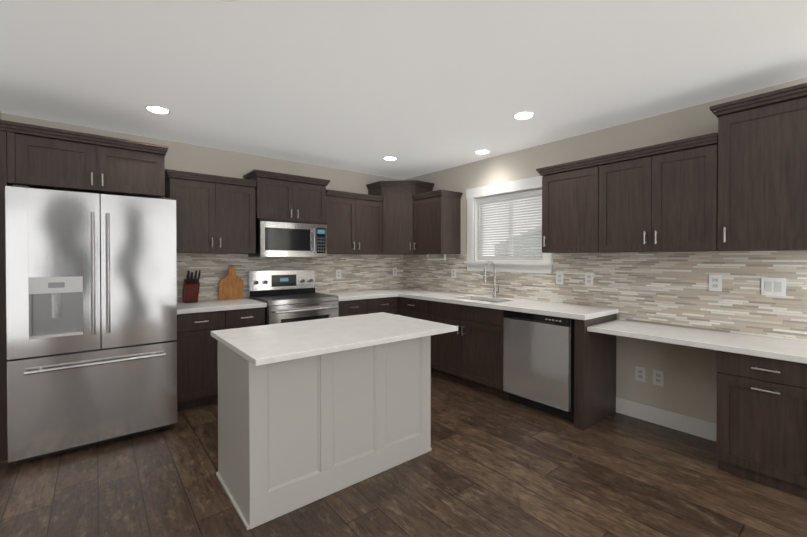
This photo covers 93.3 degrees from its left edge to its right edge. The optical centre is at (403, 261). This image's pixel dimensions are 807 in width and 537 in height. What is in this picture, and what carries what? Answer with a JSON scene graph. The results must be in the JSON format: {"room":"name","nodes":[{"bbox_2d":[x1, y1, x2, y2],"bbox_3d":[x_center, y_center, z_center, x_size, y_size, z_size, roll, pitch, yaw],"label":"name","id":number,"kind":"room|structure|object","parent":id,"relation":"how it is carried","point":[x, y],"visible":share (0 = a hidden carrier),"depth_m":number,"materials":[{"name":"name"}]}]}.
{"room":"kitchen","nodes":[
{"label":"kitchen","id":0,"kind":"room"},
{"bbox_2d":[1,113,401,289],"bbox_3d":[-2.648,0.061,3.424,6.960,2.440,0.120,0,1,-39],"label":"wall","id":1,"kind":"structure","parent":0,"point":[179,156],"depth_m":3.98,"materials":[{"name":"beige paint"}]},
{"bbox_2d":[0,120,168,198],"bbox_3d":[-2.476,-0.710,2.979,0.999,0.390,0.773,0,1,-39],"label":"upper cabinet","id":2,"kind":"object","parent":1,"relation":"attached to","point":[42,157],"visible":1,"depth_m":2.70,"materials":[{"name":"brown wood"}]},
{"bbox_2d":[165,169,256,253],"bbox_3d":[-1.889,-0.447,3.718,0.781,0.730,0.366,0,1,-39],"label":"upper cabinet","id":3,"kind":"object","parent":1,"relation":"attached to","point":[215,214],"visible":0.96,"depth_m":3.60,"materials":[{"name":"brown wood"}]},
{"bbox_2d":[243,169,329,222],"bbox_3d":[-1.275,-0.679,4.200,0.840,0.483,0.386,0,1,-39],"label":"upper cabinet","id":4,"kind":"object","parent":1,"relation":"attached to","point":[282,196],"visible":0.92,"depth_m":4.04,"materials":[{"name":"brown wood"}]},
{"bbox_2d":[248,219,326,256],"bbox_3d":[-1.251,-0.243,4.175,0.740,0.382,0.440,0,1,-39],"label":"microwave","id":5,"kind":"object","parent":4,"relation":"attached to","point":[281,238],"visible":1,"depth_m":4.01,"materials":[{"name":"grey metal"}]},
{"bbox_2d":[176,253,402,301],"bbox_3d":[-1.146,0.149,4.556,2.936,0.472,0.011,0,1,-39],"label":"backsplash","id":6,"kind":"structure","parent":1,"relation":"attached to","point":[365,272],"depth_m":4.58,"materials":[{"name":"tile"}]},
{"bbox_2d":[336,269,340,278],"bbox_3d":[-0.817,0.159,4.810,0.072,0.117,0.008,0,1,-39],"label":"electrical outlet","id":7,"kind":"object","parent":6,"relation":"attached to","point":[338,273],"visible":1,"depth_m":4.80,"materials":[{"name":"white plastic"}]},
{"bbox_2d":[393,268,396,275],"bbox_3d":[-0.121,0.143,5.373,0.072,0.117,0.008,0,1,-39],"label":"electrical outlet","id":8,"kind":"object","parent":6,"relation":"attached to","point":[394,271],"visible":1,"depth_m":5.37,"materials":[{"name":"white plastic"}]},
{"bbox_2d":[326,189,383,254],"bbox_3d":[-0.668,-0.456,4.706,0.795,0.730,0.366,0,1,-39],"label":"upper cabinet","id":9,"kind":"object","parent":1,"relation":"attached to","point":[354,222],"visible":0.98,"depth_m":4.57,"materials":[{"name":"brown wood"}]},
{"bbox_2d":[366,180,433,254],"bbox_3d":[-0.047,-0.558,5.029,0.643,0.930,0.643,0,1,-39],"label":"upper cabinet","id":10,"kind":"object","parent":1,"relation":"attached to","point":[398,220],"visible":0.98,"depth_m":4.83,"materials":[{"name":"brown wood"}]},
{"bbox_2d":[0,374,806,536],"bbox_3d":[-0.157,1.359,0.358,6.960,0.100,8.040,0,1,-39],"label":"floor","id":11,"kind":"structure","parent":0,"point":[489,465],"depth_m":2.16,"materials":[{"name":"brown wood"}]},
{"bbox_2d":[0,131,11,461],"bbox_3d":[-2.821,0.223,2.731,0.068,2.128,0.737,0,1,-39],"label":"panel","id":12,"kind":"object","parent":11,"relation":"on","point":[3,340],"visible":0.25,"depth_m":2.45,"materials":[{"name":"brown wood"}]},
{"bbox_2d":[5,185,176,462],"bbox_3d":[-2.341,0.403,2.940,0.905,1.765,0.958,0,1,-39],"label":"refrigerator","id":13,"kind":"object","parent":11,"relation":"on","point":[91,302],"visible":1,"depth_m":2.57,"materials":[{"name":"grey metal"}]},
{"bbox_2d":[176,311,224,410],"bbox_3d":[-1.932,0.859,3.518,0.395,0.843,0.640,0,1,-39],"label":"base cabinet","id":14,"kind":"object","parent":11,"relation":"on","point":[197,364],"visible":0.56,"depth_m":3.29,"materials":[{"name":"brown wood"}]},
{"bbox_2d":[177,298,266,313],"bbox_3d":[-1.794,0.414,3.630,0.759,0.040,0.635,0,1,-39],"label":"countertop","id":15,"kind":"structure","parent":14,"relation":"on","point":[212,305],"depth_m":3.51,"materials":[{"name":"white stone"}]},
{"bbox_2d":[182,270,200,302],"bbox_3d":[-2.009,0.236,3.612,0.119,0.314,0.228,0,1,-39],"label":"knife block","id":16,"kind":"object","parent":15,"relation":"on","point":[191,287],"visible":1,"depth_m":3.58,"materials":[{"name":"red wood"}]},
{"bbox_2d":[218,266,243,299],"bbox_3d":[-1.766,0.219,3.909,0.235,0.342,0.084,0,1,-39],"label":"cutting board","id":17,"kind":"object","parent":15,"relation":"on","point":[231,283],"visible":1,"depth_m":3.90,"materials":[{"name":"brown wood"}]},
{"bbox_2d":[225,307,264,328],"bbox_3d":[-1.639,0.857,3.756,0.354,0.843,0.640,0,1,-39],"label":"base cabinet","id":18,"kind":"object","parent":11,"relation":"on","point":[242,318],"visible":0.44,"depth_m":3.52,"materials":[{"name":"brown wood"}]},
{"bbox_2d":[247,270,338,324],"bbox_3d":[-1.165,0.689,4.068,0.756,1.172,0.709,0,1,-39],"label":"range","id":19,"kind":"object","parent":11,"relation":"on","point":[286,296],"visible":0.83,"depth_m":4.05,"materials":[{"name":"grey metal"}]},
{"bbox_2d":[216,336,431,529],"bbox_3d":[-0.471,0.868,2.447,1.217,0.842,0.610,0,1,-39],"label":"kitchen island","id":20,"kind":"object","parent":11,"relation":"on","point":[310,411],"depth_m":2.10,"materials":[{"name":"grey paint"}]},
{"bbox_2d":[211,312,457,367],"bbox_3d":[-0.405,0.433,2.374,1.278,0.030,0.830,0,1,-39],"label":"island countertop","id":21,"kind":"structure","parent":20,"relation":"on","point":[272,343],"depth_m":2.19,"materials":[{"name":"white stone"}]},
{"bbox_2d":[339,299,366,316],"bbox_3d":[-0.746,0.850,4.479,0.392,0.843,0.640,0,1,-39],"label":"base cabinet","id":22,"kind":"object","parent":11,"relation":"on","point":[352,307],"visible":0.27,"depth_m":4.25,"materials":[{"name":"brown wood"}]},
{"bbox_2d":[367,297,397,314],"bbox_3d":[-0.418,0.848,4.744,0.445,0.843,0.640,0,1,-39],"label":"base cabinet","id":23,"kind":"object","parent":11,"relation":"on","point":[385,305],"visible":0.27,"depth_m":4.52,"materials":[{"name":"brown wood"}]},
{"bbox_2d":[398,297,433,373],"bbox_3d":[0.317,0.849,4.619,0.610,0.843,0.535,0,1,-39],"label":"base cabinet","id":24,"kind":"object","parent":11,"relation":"on","point":[414,308],"visible":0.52,"depth_m":4.42,"materials":[{"name":"brown wood"}]},
{"bbox_2d":[323,290,397,300],"bbox_3d":[-0.586,0.405,4.605,0.810,0.040,0.638,0,1,-39],"label":"countertop","id":25,"kind":"structure","parent":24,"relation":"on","point":[362,294],"depth_m":4.47,"materials":[{"name":"white stone"}]},
{"bbox_2d":[429,301,508,399],"bbox_3d":[0.800,0.854,4.021,0.610,0.843,0.995,0,1,-39],"label":"base cabinet","id":26,"kind":"object","parent":11,"relation":"on","point":[469,352],"visible":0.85,"depth_m":3.77,"materials":[{"name":"brown wood"}]},
{"bbox_2d":[376,288,618,319],"bbox_3d":[0.678,0.409,4.170,0.608,0.040,2.905,0,1,-39],"label":"countertop","id":27,"kind":"structure","parent":26,"relation":"on","point":[574,311],"depth_m":3.58,"materials":[{"name":"white stone"}]},
{"bbox_2d":[483,261,499,297],"bbox_3d":[0.943,0.191,4.071,0.215,0.396,0.096,0,1,-39],"label":"gooseneck faucet","id":28,"kind":"object","parent":27,"relation":"on","point":[495,291],"visible":1,"depth_m":4.11,"materials":[{"name":"silver metal"}]},
{"bbox_2d":[503,310,574,421],"bbox_3d":[1.323,0.860,3.403,0.576,0.842,0.618,0,1,-39],"label":"dishwasher","id":29,"kind":"object","parent":11,"relation":"on","point":[538,361],"visible":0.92,"depth_m":3.18,"materials":[{"name":"grey metal"}]},
{"bbox_2d":[574,314,616,430],"bbox_3d":[1.570,0.863,3.099,0.575,0.843,0.075,0,1,-39],"label":"end panel","id":30,"kind":"object","parent":11,"relation":"on","point":[594,377],"visible":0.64,"depth_m":2.99,"materials":[{"name":"brown wood"}]},
{"bbox_2d":[716,350,806,498],"bbox_3d":[2.238,0.915,2.309,0.530,0.752,0.445,0,1,-39],"label":"base cabinet","id":31,"kind":"object","parent":11,"relation":"on","point":[761,436],"visible":1,"depth_m":2.18,"materials":[{"name":"brown wood"}]},
{"bbox_2d":[587,319,806,363],"bbox_3d":[1.994,0.516,2.602,0.537,0.036,1.222,0,1,-39],"label":"countertop","id":32,"kind":"structure","parent":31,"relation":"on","point":[778,349],"depth_m":2.47,"materials":[{"name":"white stone"}]},
{"bbox_2d":[0,0,806,179],"bbox_3d":[-0.157,-1.181,0.335,6.960,0.100,8.040,0,1,-39],"label":"ceiling","id":33,"kind":"structure","parent":0,"point":[418,87],"depth_m":2.27,"materials":[{"name":"white paint"}]},
{"bbox_2d":[144,105,170,113],"bbox_3d":[-1.865,-1.151,2.890,0.170,0.006,0.170,0,1,-39],"label":"recessed light","id":34,"kind":"object","parent":33,"relation":"in","point":[156,109],"visible":1,"depth_m":2.87,"materials":[{"name":"white plastic"}]},
{"bbox_2d":[383,156,397,160],"bbox_3d":[-0.152,-1.163,4.302,0.170,0.006,0.170,0,1,-39],"label":"recessed light","id":35,"kind":"object","parent":33,"relation":"in","point":[390,158],"visible":1,"depth_m":4.29,"materials":[{"name":"white"}]},
{"bbox_2d":[474,149,490,153],"bbox_3d":[0.837,-1.161,4.035,0.170,0.006,0.170,0,1,-39],"label":"recessed light","id":36,"kind":"object","parent":33,"relation":"in","point":[483,151],"visible":1,"depth_m":4.01,"materials":[{"name":"white plastic"}]},
{"bbox_2d":[513,111,534,119],"bbox_3d":[0.949,-1.151,3.006,0.170,0.006,0.170,0,1,-39],"label":"recessed light","id":37,"kind":"object","parent":33,"relation":"in","point":[522,115],"visible":1,"depth_m":2.99,"materials":[{"name":"white plastic"}]},
{"bbox_2d":[405,77,806,423],"bbox_3d":[2.539,0.070,2.452,0.120,2.440,7.920,0,1,-39],"label":"wall","id":38,"kind":"structure","parent":0,"point":[689,388],"depth_m":3.09,"materials":[{"name":"beige paint"}]},
{"bbox_2d":[412,189,462,253],"bbox_3d":[0.409,-0.460,4.688,0.366,0.740,0.524,0,1,-39],"label":"upper cabinet","id":39,"kind":"object","parent":38,"relation":"attached to","point":[437,221],"visible":1,"depth_m":4.56,"materials":[{"name":"brown wood"}]},
{"bbox_2d":[427,254,445,259],"bbox_3d":[0.404,-0.053,4.698,0.034,0.074,0.308,0,1,-39],"label":"paper towel holder","id":40,"kind":"object","parent":39,"relation":"attached to","point":[436,258],"visible":1,"depth_m":4.68,"materials":[{"name":"white"}]},
{"bbox_2d":[464,176,552,273],"bbox_3d":[1.130,-0.370,4.137,0.165,0.966,1.110,0,1,-39],"label":"window","id":41,"kind":"structure","parent":38,"relation":"in","point":[474,264],"depth_m":4.19,"materials":[{"name":"white"}]},
{"bbox_2d":[476,189,542,260],"bbox_3d":[1.138,-0.367,4.144,0.044,0.721,0.856,0,1,-39],"label":"window blinds","id":42,"kind":"object","parent":41,"relation":"attached to","point":[532,229],"visible":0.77,"depth_m":4.11,"materials":[{"name":"white plastic"}]},
{"bbox_2d":[536,157,614,252],"bbox_3d":[1.501,-0.456,3.338,0.366,0.755,0.531,0,1,-39],"label":"upper cabinet","id":43,"kind":"object","parent":38,"relation":"attached to","point":[570,207],"visible":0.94,"depth_m":3.22,"materials":[{"name":"brown wood"}]},
{"bbox_2d":[403,251,806,341],"bbox_3d":[1.295,0.202,3.885,0.011,0.567,4.102,0,1,-39],"label":"backsplash","id":44,"kind":"structure","parent":38,"relation":"attached to","point":[667,288],"depth_m":2.96,"materials":[{"name":"tile"}]},
{"bbox_2d":[451,268,455,277],"bbox_3d":[0.619,0.144,4.704,0.008,0.117,0.072,0,1,-39],"label":"electrical outlet","id":45,"kind":"object","parent":44,"relation":"attached to","point":[453,273],"visible":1,"depth_m":4.70,"materials":[{"name":"white plastic"}]},
{"bbox_2d":[556,272,562,284],"bbox_3d":[1.488,0.159,3.630,0.008,0.117,0.072,0,1,-39],"label":"electrical outlet","id":46,"kind":"object","parent":44,"relation":"attached to","point":[559,277],"visible":1,"depth_m":3.63,"materials":[{"name":"white plastic"}]},
{"bbox_2d":[585,272,592,285],"bbox_3d":[1.663,0.156,3.413,0.008,0.117,0.072,0,1,-39],"label":"electrical outlet","id":47,"kind":"object","parent":44,"relation":"attached to","point":[589,278],"visible":1,"depth_m":3.41,"materials":[{"name":"white plastic"}]},
{"bbox_2d":[709,275,721,290],"bbox_3d":[2.226,0.152,2.719,0.008,0.117,0.072,0,1,-39],"label":"electrical outlet","id":48,"kind":"object","parent":44,"relation":"attached to","point":[715,282],"visible":1,"depth_m":2.72,"materials":[{"name":"white plastic"}]},
{"bbox_2d":[761,277,785,295],"bbox_3d":[2.414,0.165,2.485,0.008,0.117,0.116,0,1,-39],"label":"light switch","id":49,"kind":"object","parent":44,"relation":"attached to","point":[773,286],"visible":1,"depth_m":2.48,"materials":[{"name":"white plastic"}]},
{"bbox_2d":[635,366,644,381],"bbox_3d":[1.932,0.918,3.107,0.008,0.117,0.072,0,1,-39],"label":"outlet","id":50,"kind":"object","parent":38,"relation":"attached to","point":[639,373],"visible":1,"depth_m":3.10,"materials":[{"name":"white plastic"}]},
{"bbox_2d":[597,133,717,251],"bbox_3d":[1.904,-0.451,2.841,0.366,0.755,0.745,0,1,-39],"label":"upper cabinet","id":51,"kind":"object","parent":38,"relation":"attached to","point":[662,197],"visible":1,"depth_m":2.70,"materials":[{"name":"brown wood"}]},
{"bbox_2d":[653,369,663,385],"bbox_3d":[2.012,0.919,3.008,0.008,0.117,0.072,0,1,-39],"label":"outlet","id":52,"kind":"object","parent":38,"relation":"attached to","point":[658,377],"visible":1,"depth_m":3.00,"materials":[{"name":"white plastic"}]},
{"bbox_2d":[616,397,716,441],"bbox_3d":[2.057,1.224,2.951,0.014,0.122,0.768,0,1,-39],"label":"baseboard","id":53,"kind":"structure","parent":38,"relation":"attached to","point":[690,425],"depth_m":2.95,"materials":[{"name":"white"}]},
{"bbox_2d":[709,83,806,250],"bbox_3d":[2.292,-0.534,2.360,0.366,0.930,0.557,0,1,-39],"label":"upper cabinet","id":54,"kind":"object","parent":38,"relation":"attached to","point":[762,171],"visible":1,"depth_m":2.29,"materials":[{"name":"brown wood"}]},
{"label":"outside","id":55,"kind":"structure","parent":0,"visible":0},
{"bbox_2d":[484,197,542,255],"bbox_3d":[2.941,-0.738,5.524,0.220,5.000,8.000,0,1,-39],"label":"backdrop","id":56,"kind":"structure","parent":55,"point":[514,234],"depth_m":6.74,"materials":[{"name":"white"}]}
]}

